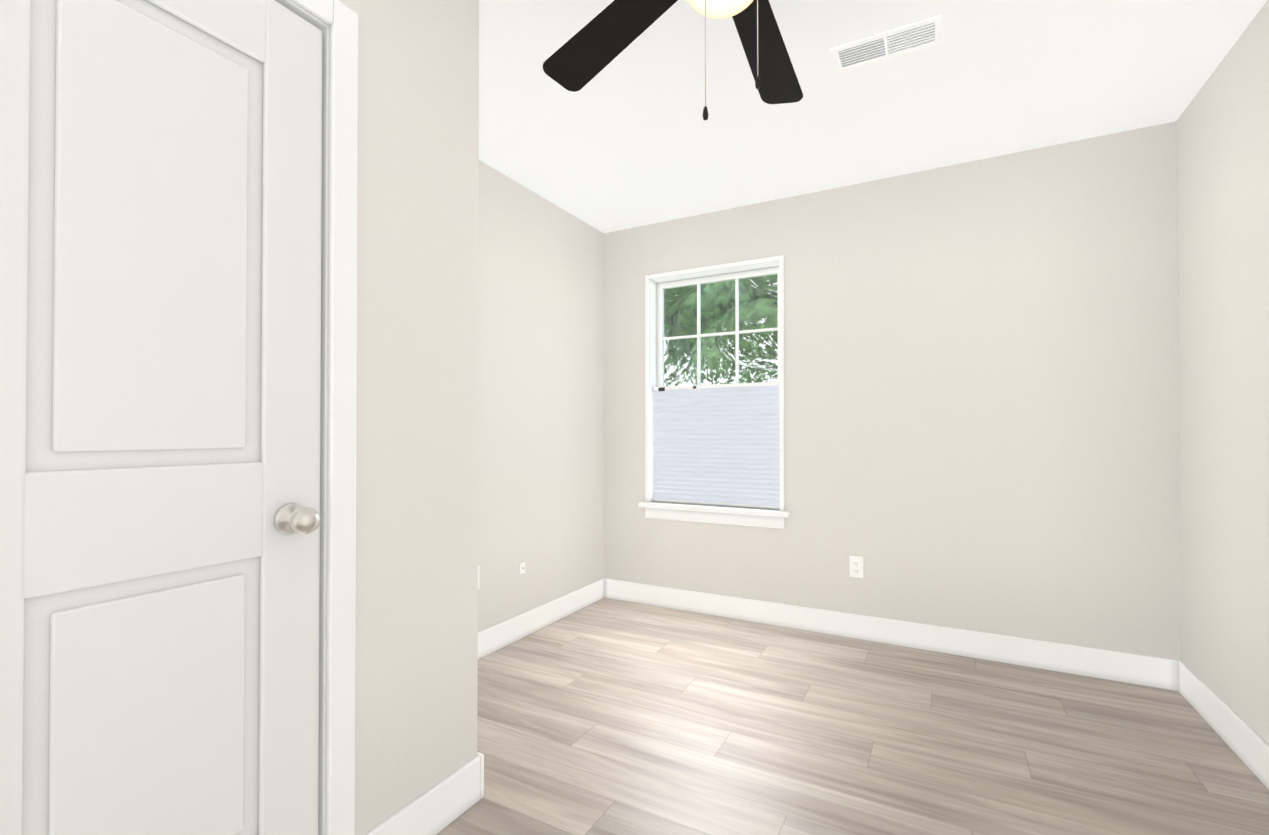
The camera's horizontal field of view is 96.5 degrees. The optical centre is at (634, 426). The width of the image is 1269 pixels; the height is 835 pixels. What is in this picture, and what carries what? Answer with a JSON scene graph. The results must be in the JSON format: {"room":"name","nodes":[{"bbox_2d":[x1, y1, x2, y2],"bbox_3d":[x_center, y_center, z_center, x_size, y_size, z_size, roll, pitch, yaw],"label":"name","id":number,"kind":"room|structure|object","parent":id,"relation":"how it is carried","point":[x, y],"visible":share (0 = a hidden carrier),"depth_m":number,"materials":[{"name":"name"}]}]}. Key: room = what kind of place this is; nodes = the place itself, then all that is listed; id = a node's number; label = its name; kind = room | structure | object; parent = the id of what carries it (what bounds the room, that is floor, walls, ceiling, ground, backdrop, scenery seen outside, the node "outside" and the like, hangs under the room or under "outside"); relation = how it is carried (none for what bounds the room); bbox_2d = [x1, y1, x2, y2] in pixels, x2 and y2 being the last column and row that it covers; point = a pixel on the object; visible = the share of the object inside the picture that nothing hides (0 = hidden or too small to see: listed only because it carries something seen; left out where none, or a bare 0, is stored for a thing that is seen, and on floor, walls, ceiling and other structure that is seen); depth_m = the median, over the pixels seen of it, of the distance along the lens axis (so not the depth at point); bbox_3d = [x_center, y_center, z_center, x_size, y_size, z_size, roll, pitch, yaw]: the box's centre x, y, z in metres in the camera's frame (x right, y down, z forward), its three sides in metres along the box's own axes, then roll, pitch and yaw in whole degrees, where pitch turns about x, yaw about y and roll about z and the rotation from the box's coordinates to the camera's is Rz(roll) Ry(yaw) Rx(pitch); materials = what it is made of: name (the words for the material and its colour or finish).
{"room":"empty bedroom","nodes":[
{"label":"empty bedroom","id":0,"kind":"room"},
{"bbox_2d":[339,0,486,834],"bbox_3d":[-1.014,-0.111,0.822,0.100,2.440,2.090,0,-1,28],"label":"wall","id":1,"kind":"structure","parent":0,"point":[421,609],"depth_m":1.52,"materials":[{"name":"paint"}]},
{"bbox_2d":[0,0,321,834],"bbox_3d":[-0.832,0.098,1.018,0.108,2.010,0.584,0,-1,28],"label":"door","id":2,"kind":"structure","parent":1,"relation":"in","point":[160,278],"depth_m":1.02,"materials":[{"name":"paint"}]},
{"bbox_2d":[275,0,357,834],"bbox_3d":[-0.881,0.062,1.051,0.116,2.099,0.726,0,-1,28],"label":"door frame","id":3,"kind":"structure","parent":1,"relation":"attached to","point":[335,22],"depth_m":1.30,"materials":[{"name":"paint"}]},
{"bbox_2d":[364,752,481,834],"bbox_3d":[-0.572,1.051,1.509,0.015,0.130,0.402,0,-1,28],"label":"baseboard","id":4,"kind":"structure","parent":1,"relation":"attached to","point":[437,808],"depth_m":1.56,"materials":[{"name":"paint"}]},
{"bbox_2d":[480,754,483,798],"bbox_3d":[-0.784,1.054,1.880,0.742,0.130,0.019,0,-1,28],"label":"baseboard","id":5,"kind":"structure","parent":1,"relation":"attached to","point":[481,755],"depth_m":1.70,"materials":[{"name":"paint"}]},
{"bbox_2d":[487,165,606,627],"bbox_3d":[-1.202,-0.099,2.054,0.150,2.440,4.318,0,-1,28],"label":"wall","id":6,"kind":"structure","parent":0,"point":[547,266],"depth_m":3.22,"materials":[{"name":"paint"}]},
{"bbox_2d":[478,565,479,588],"bbox_3d":[-0.773,0.731,2.736,0.008,0.114,0.070,0,-1,28],"label":"electrical outlet","id":7,"kind":"object","parent":6,"relation":"attached to","point":[478,575],"visible":0.1,"depth_m":2.76,"materials":[{"name":"white plastic"}]},
{"bbox_2d":[520,562,524,573],"bbox_3d":[-0.598,0.760,3.051,0.016,0.060,0.044,0,-1,28],"label":"outlet","id":8,"kind":"object","parent":6,"relation":"attached to","point":[522,568],"visible":1,"depth_m":3.05,"materials":[{"name":"white plastic"}]},
{"bbox_2d":[478,578,603,659],"bbox_3d":[-0.671,1.064,2.911,0.019,0.130,1.930,0,-1,28],"label":"baseboard","id":9,"kind":"structure","parent":6,"relation":"attached to","point":[491,639],"depth_m":3.14,"materials":[{"name":"paint"}]},
{"bbox_2d":[437,598,1268,834],"bbox_3d":[0.105,1.164,1.334,3.125,0.100,4.318,0,-1,28],"label":"floor","id":10,"kind":"structure","parent":0,"point":[605,716],"depth_m":2.01,"materials":[{"name":"brown wood"}]},
{"bbox_2d":[479,0,1266,232],"bbox_3d":[0.105,-1.376,1.359,3.125,0.100,4.318,0,-1,28],"label":"ceiling","id":11,"kind":"structure","parent":0,"point":[628,137],"depth_m":2.25,"materials":[{"name":"paint"}]},
{"bbox_2d":[543,0,802,119],"bbox_3d":[0.220,-0.994,1.345,1.226,0.662,1.176,0,-1,28],"label":"fan","id":12,"kind":"object","parent":11,"relation":"hanging from","point":[592,49],"visible":1,"depth_m":1.60,"materials":[{"name":"black wood"}]},
{"bbox_2d":[830,14,942,73],"bbox_3d":[0.870,-1.314,1.961,0.345,0.011,0.150,0,-1,28],"label":"ceiling vent","id":13,"kind":"object","parent":11,"relation":"in","point":[911,38],"visible":1,"depth_m":1.95,"materials":[{"name":"white metal"}]},
{"bbox_2d":[607,122,1174,659],"bbox_3d":[1.109,-0.088,3.173,2.850,2.440,0.150,0,-1,28],"label":"wall","id":14,"kind":"structure","parent":0,"point":[1027,394],"depth_m":2.81,"materials":[{"name":"paint"}]},
{"bbox_2d":[639,255,789,528],"bbox_3d":[0.487,-0.199,3.482,0.947,1.556,0.200,0,-1,28],"label":"window","id":15,"kind":"structure","parent":14,"relation":"in","point":[714,453],"depth_m":3.48,"materials":[{"name":"paint"}]},
{"bbox_2d":[849,556,862,577],"bbox_3d":[1.187,0.748,3.032,0.070,0.114,0.008,0,-1,28],"label":"electrical outlet","id":16,"kind":"object","parent":14,"relation":"attached to","point":[856,566],"visible":1,"depth_m":3.03,"materials":[{"name":"white plastic"}]},
{"bbox_2d":[604,578,1171,689],"bbox_3d":[1.041,1.066,3.102,2.850,0.130,0.019,0,-1,28],"label":"baseboard","id":17,"kind":"structure","parent":14,"relation":"attached to","point":[1137,669],"depth_m":2.88,"materials":[{"name":"paint"}]},
{"bbox_2d":[1171,0,1268,743],"bbox_3d":[1.426,-0.113,0.631,0.120,2.440,4.318,0,-1,28],"label":"wall","id":18,"kind":"structure","parent":0,"point":[1220,142],"depth_m":2.03,"materials":[{"name":"paint"}]},
{"bbox_2d":[1172,659,1268,789],"bbox_3d":[1.358,1.042,0.640,0.019,0.130,4.048,0,-1,28],"label":"baseboard","id":19,"kind":"structure","parent":18,"relation":"attached to","point":[1249,746],"depth_m":2.01,"materials":[{"name":"paint"}]},
{"label":"outside","id":20,"kind":"structure","parent":0,"visible":0},
{"bbox_3d":[7.343,1.650,23.442,50.000,0.050,41.462,0,-1,28],"label":"ground","id":21,"kind":"structure","parent":20,"visible":0},
{"bbox_2d":[664,295,692,386],"bbox_3d":[-1.444,-2.871,16.396,7.018,8.858,6.453,0,-1,28],"label":"tree","id":22,"kind":"object","parent":21,"relation":"on","point":[673,315],"depth_m":16.19,"materials":[{"name":"green plant"}]},
{"bbox_2d":[664,284,706,361],"bbox_3d":[-0.923,-2.036,11.143,5.843,7.087,4.004,0,-1,28],"label":"tree","id":23,"kind":"object","parent":21,"relation":"on","point":[687,290],"depth_m":11.01,"materials":[{"name":"green plant"}]},
{"bbox_2d":[679,280,777,384],"bbox_3d":[4.258,-3.571,21.600,8.601,10.357,6.434,0,-1,28],"label":"tree","id":24,"kind":"object","parent":21,"relation":"on","point":[710,311],"depth_m":19.62,"materials":[{"name":"green plant"}]},
{"bbox_2d":[714,283,777,370],"bbox_3d":[4.626,-2.660,13.383,6.013,8.377,4.721,0,-1,28],"label":"tree","id":25,"kind":"object","parent":21,"relation":"on","point":[769,346],"depth_m":13.55,"materials":[{"name":"green plant"}]},
{"bbox_2d":[739,274,777,296],"bbox_3d":[2.324,-2.049,9.231,3.755,7.076,4.322,0,-1,28],"label":"tree","id":26,"kind":"object","parent":21,"relation":"on","point":[760,285],"depth_m":8.65,"materials":[{"name":"green plant"}]}
]}

